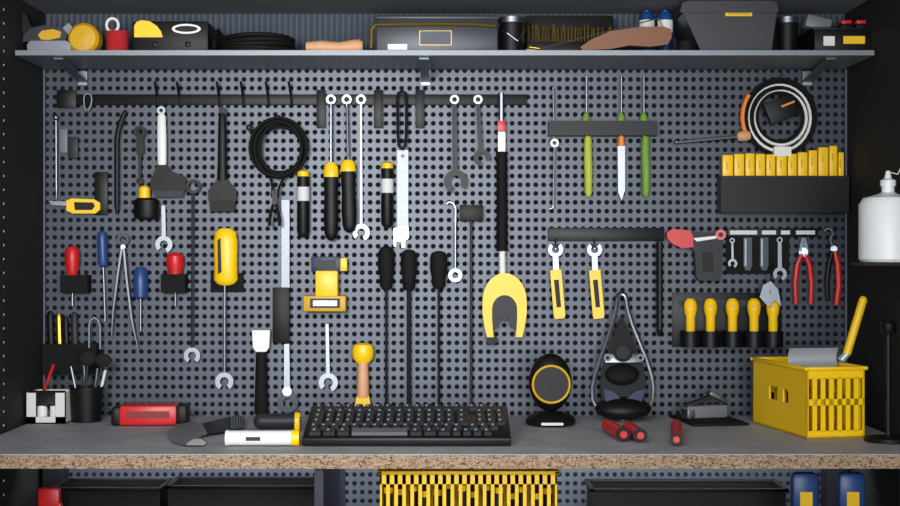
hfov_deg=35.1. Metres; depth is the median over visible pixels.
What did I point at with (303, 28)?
wall
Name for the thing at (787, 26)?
metal canister
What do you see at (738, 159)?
chisel
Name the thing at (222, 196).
brush
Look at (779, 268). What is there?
wrench
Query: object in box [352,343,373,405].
mallet
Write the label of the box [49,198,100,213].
utility knife
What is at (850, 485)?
bottle
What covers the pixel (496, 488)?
screwdriver
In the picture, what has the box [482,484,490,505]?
screwdriver
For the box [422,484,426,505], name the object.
screwdriver
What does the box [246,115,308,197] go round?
coiled cable
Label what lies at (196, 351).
wrench
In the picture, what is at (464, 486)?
screwdriver
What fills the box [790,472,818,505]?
bottle
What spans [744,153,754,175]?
chisel
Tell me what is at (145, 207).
glue bottle
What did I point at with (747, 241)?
chisel
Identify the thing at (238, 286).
holder
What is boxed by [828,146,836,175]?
chisel
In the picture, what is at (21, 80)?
wall
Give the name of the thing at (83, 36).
tape measure
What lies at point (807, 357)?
metal scoop
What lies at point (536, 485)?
screwdriver
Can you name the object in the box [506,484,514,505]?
screwdriver
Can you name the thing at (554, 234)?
bar
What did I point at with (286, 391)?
wrench
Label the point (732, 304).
screwdriver
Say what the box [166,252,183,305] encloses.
screwdriver
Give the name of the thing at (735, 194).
holder
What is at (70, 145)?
bracket
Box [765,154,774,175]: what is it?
chisel
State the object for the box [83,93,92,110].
carabiner
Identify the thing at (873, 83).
wall
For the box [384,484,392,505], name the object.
screwdriver
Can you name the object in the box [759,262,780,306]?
trowel
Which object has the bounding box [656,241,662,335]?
bar
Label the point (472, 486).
screwdriver
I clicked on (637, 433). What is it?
handle grip
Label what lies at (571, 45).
bit
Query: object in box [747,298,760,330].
screwdriver
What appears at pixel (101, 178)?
holder
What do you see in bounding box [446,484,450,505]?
screwdriver
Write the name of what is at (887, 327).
paper towel holder
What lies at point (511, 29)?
canister
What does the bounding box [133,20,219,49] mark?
tool case
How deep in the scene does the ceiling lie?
3.41 m
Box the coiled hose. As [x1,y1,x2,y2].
[212,29,294,49]
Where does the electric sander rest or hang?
hanging from the pegboard
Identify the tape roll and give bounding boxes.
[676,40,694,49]
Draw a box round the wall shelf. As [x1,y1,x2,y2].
[15,50,873,84]
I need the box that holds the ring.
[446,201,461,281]
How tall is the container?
0.226 m
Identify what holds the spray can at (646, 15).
on the wall shelf
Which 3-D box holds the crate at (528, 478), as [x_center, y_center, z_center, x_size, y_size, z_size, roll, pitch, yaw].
[0.038,0.598,3.050,0.375,0.303,0.272,0,0,0]
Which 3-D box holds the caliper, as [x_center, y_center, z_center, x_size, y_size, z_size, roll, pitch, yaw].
[-0.794,0.096,3.476,0.068,0.288,0.011,0,0,0]
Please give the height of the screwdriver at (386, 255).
0.406 m
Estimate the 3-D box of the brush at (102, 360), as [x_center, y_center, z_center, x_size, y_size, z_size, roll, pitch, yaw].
[-0.829,0.315,3.360,0.056,0.155,0.030,0,0,0]
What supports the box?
on the wall shelf
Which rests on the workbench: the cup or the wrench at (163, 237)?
the cup
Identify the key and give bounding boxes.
[549,87,558,209]
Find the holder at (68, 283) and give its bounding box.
[60,275,91,292]
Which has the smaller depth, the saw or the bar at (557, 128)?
the saw
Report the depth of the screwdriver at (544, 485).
2.96 m
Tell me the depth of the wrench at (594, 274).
3.47 m
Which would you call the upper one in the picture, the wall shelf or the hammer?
the wall shelf
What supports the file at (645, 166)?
attached to the bar at (557, 128)
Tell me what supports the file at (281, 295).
hanging from the pegboard
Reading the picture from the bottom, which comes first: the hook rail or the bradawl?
the bradawl
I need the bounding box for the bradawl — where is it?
[674,131,750,144]
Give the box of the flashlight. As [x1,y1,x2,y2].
[253,412,300,429]
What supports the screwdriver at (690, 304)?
in the rack at (721, 337)
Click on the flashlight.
(263, 420)
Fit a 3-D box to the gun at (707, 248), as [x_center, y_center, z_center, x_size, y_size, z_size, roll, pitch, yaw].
[0.600,0.004,3.468,0.146,0.126,0.031,0,0,0]
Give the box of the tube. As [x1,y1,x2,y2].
[225,430,299,445]
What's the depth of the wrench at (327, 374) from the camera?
3.48 m
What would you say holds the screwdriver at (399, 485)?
in the crate at (528, 478)
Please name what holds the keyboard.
on the workbench
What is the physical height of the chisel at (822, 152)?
0.143 m
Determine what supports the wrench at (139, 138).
hanging from the pegboard
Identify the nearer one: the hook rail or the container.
the container
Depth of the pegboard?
3.50 m
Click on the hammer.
(471, 213)
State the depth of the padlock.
3.31 m
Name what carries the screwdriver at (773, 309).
in the rack at (721, 337)
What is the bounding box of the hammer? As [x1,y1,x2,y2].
[460,205,482,403]
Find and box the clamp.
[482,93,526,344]
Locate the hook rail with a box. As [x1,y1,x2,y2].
[57,81,526,127]
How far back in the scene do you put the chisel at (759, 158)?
3.46 m
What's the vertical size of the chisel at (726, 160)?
0.124 m
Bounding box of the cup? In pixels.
[69,365,106,422]
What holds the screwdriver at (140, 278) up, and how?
hanging from the pegboard
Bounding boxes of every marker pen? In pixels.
[297,170,309,236]
[381,162,393,227]
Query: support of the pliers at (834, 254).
hanging from the pegboard
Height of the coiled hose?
0.064 m
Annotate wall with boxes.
[0,0,45,505]
[46,14,844,69]
[845,0,899,505]
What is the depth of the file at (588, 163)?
3.47 m
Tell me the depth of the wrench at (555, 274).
3.47 m
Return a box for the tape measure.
[68,23,102,49]
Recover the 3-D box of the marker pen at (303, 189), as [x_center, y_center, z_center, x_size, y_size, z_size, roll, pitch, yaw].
[-0.358,-0.121,3.474,0.031,0.164,0.031,0,0,0]
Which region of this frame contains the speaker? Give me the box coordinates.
[526,353,574,426]
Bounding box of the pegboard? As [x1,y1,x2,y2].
[43,69,846,505]
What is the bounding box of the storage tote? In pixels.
[672,1,778,49]
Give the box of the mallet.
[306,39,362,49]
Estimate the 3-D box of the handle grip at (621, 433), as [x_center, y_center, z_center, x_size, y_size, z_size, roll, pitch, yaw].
[0.359,0.384,3.087,0.030,0.030,0.158,0,0,-6]
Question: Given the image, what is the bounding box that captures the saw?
[526,18,671,49]
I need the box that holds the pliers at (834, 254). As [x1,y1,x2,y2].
[823,227,841,304]
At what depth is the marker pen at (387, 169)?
3.46 m
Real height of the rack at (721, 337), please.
0.134 m
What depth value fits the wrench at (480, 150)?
3.47 m
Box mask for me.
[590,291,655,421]
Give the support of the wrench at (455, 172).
hanging from the hook rail
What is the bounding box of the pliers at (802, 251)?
[793,237,813,303]
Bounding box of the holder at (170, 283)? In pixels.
[161,274,187,292]
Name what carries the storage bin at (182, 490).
on the workbench
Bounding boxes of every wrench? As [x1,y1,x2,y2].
[134,126,145,184]
[155,205,172,251]
[184,179,200,361]
[278,344,297,412]
[319,324,337,390]
[353,94,369,239]
[393,90,408,247]
[444,95,467,191]
[473,95,489,165]
[548,244,564,318]
[587,244,603,318]
[728,238,736,267]
[773,237,786,279]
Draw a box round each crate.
[377,469,559,505]
[750,356,867,438]
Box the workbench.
[0,416,899,505]
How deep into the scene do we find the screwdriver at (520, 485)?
2.98 m
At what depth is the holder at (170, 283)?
3.46 m
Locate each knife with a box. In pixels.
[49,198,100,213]
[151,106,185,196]
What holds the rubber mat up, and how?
on the workbench
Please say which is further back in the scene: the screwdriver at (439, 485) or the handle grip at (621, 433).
the handle grip at (621, 433)
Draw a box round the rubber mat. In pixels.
[669,414,748,425]
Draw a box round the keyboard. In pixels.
[302,404,510,445]
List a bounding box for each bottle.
[134,186,158,218]
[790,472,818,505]
[837,472,864,505]
[851,170,899,265]
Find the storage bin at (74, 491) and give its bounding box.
[52,478,172,505]
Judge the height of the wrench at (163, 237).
0.115 m
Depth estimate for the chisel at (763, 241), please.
3.48 m
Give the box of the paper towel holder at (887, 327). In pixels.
[864,320,899,443]
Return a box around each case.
[111,403,189,425]
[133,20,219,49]
[525,16,612,49]
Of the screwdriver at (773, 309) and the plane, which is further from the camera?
the screwdriver at (773, 309)
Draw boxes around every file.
[273,200,289,342]
[582,76,592,196]
[617,76,624,200]
[640,76,649,196]
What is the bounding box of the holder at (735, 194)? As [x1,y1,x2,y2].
[717,176,848,212]
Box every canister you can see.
[499,16,524,49]
[776,16,797,49]
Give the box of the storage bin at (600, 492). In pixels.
[584,479,788,505]
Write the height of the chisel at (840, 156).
0.130 m
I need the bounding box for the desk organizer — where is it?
[25,364,70,423]
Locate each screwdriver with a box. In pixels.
[65,246,79,305]
[97,231,107,320]
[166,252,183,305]
[324,94,337,240]
[340,94,356,232]
[378,246,394,403]
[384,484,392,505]
[398,484,401,505]
[401,249,416,403]
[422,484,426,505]
[430,251,447,403]
[433,484,441,505]
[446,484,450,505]
[458,484,466,505]
[470,484,478,505]
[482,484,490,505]
[494,484,503,505]
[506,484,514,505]
[519,484,522,505]
[535,484,538,505]
[543,484,551,505]
[684,298,696,330]
[704,298,716,330]
[726,298,738,330]
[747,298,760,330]
[766,301,779,330]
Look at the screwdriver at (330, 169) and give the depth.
3.46 m
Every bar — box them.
[114,110,126,213]
[548,121,657,136]
[548,228,663,248]
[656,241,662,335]
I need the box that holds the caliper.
[111,233,138,350]
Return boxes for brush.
[79,351,95,387]
[95,353,110,387]
[208,107,236,211]
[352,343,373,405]
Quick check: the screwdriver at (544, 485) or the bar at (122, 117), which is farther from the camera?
the bar at (122, 117)
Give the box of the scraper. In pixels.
[252,330,270,414]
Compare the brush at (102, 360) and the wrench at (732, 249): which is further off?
the wrench at (732, 249)
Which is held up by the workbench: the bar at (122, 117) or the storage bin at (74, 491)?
the storage bin at (74, 491)
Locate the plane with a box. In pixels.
[22,12,72,49]
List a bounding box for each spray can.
[639,10,654,49]
[657,10,672,49]
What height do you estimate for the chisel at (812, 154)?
0.135 m
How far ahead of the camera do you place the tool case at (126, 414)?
3.28 m
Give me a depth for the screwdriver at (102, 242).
3.47 m
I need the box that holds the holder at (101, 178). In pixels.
[95,172,107,214]
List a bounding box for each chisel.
[721,155,732,175]
[733,154,743,175]
[743,237,751,270]
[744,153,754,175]
[755,154,764,175]
[759,237,767,270]
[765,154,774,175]
[775,156,786,175]
[787,154,796,175]
[796,152,807,175]
[807,150,816,175]
[817,147,827,175]
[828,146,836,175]
[837,152,843,175]
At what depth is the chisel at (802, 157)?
3.46 m
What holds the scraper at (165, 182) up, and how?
hanging from the hook rail
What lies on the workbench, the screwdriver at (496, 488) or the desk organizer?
the desk organizer
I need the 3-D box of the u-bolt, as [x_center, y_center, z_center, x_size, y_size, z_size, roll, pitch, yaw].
[-0.862,0.193,3.454,0.033,0.080,0.005,0,0,0]
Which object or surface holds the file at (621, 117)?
attached to the bar at (557, 128)
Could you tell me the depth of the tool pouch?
3.46 m
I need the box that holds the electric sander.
[303,256,347,310]
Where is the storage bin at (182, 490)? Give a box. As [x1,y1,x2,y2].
[165,476,313,505]
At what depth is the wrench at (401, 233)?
3.49 m
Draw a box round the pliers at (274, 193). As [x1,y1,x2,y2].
[268,189,280,225]
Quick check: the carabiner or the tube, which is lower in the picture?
the tube
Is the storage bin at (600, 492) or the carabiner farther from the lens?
the carabiner
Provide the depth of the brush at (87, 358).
3.35 m
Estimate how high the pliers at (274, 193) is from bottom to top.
0.090 m
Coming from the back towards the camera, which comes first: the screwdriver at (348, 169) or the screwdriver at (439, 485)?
the screwdriver at (348, 169)
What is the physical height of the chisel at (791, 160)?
0.127 m
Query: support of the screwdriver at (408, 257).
hanging from the pegboard
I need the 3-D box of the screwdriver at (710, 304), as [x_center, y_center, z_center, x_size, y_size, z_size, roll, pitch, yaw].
[0.635,0.166,3.467,0.034,0.111,0.035,0,0,0]
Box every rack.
[672,292,782,347]
[726,228,817,273]
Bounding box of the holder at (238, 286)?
[211,273,243,291]
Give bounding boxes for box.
[369,15,498,49]
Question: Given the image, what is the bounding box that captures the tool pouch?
[42,311,99,374]
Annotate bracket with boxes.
[59,129,78,158]
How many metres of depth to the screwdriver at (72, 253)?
3.46 m
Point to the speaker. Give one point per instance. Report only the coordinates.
(550, 381)
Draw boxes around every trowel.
[167,415,244,445]
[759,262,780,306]
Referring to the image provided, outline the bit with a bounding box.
[526,24,610,49]
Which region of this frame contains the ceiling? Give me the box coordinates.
[23,0,866,13]
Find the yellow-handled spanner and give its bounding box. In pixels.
[214,228,237,388]
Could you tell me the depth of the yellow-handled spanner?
3.46 m
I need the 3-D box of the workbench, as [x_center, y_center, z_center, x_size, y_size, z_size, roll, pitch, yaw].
[-0.012,0.850,3.163,1.956,0.900,0.666,0,0,0]
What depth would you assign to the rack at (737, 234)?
3.49 m
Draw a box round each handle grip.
[601,419,630,441]
[622,421,646,442]
[670,419,682,445]
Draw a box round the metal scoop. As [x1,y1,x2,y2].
[788,296,866,366]
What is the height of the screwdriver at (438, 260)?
0.393 m
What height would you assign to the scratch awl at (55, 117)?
0.207 m
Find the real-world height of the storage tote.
0.115 m
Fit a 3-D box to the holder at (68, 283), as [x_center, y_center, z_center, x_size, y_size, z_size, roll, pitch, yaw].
[-0.914,0.075,3.478,0.066,0.043,0.043,0,0,0]
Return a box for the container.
[38,487,62,505]
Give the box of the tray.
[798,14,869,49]
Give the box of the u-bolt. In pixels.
[88,316,101,348]
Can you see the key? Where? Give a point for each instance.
(553, 139)
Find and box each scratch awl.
[53,115,58,198]
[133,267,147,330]
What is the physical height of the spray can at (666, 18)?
0.118 m
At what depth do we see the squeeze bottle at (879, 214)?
2.89 m
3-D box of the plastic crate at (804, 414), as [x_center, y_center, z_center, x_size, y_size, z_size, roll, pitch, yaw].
[0.807,0.322,3.220,0.146,0.154,0.312,0,0,-10]
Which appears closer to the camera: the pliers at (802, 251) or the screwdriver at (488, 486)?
the screwdriver at (488, 486)
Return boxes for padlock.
[105,17,128,49]
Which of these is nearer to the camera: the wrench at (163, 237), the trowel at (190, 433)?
the trowel at (190, 433)

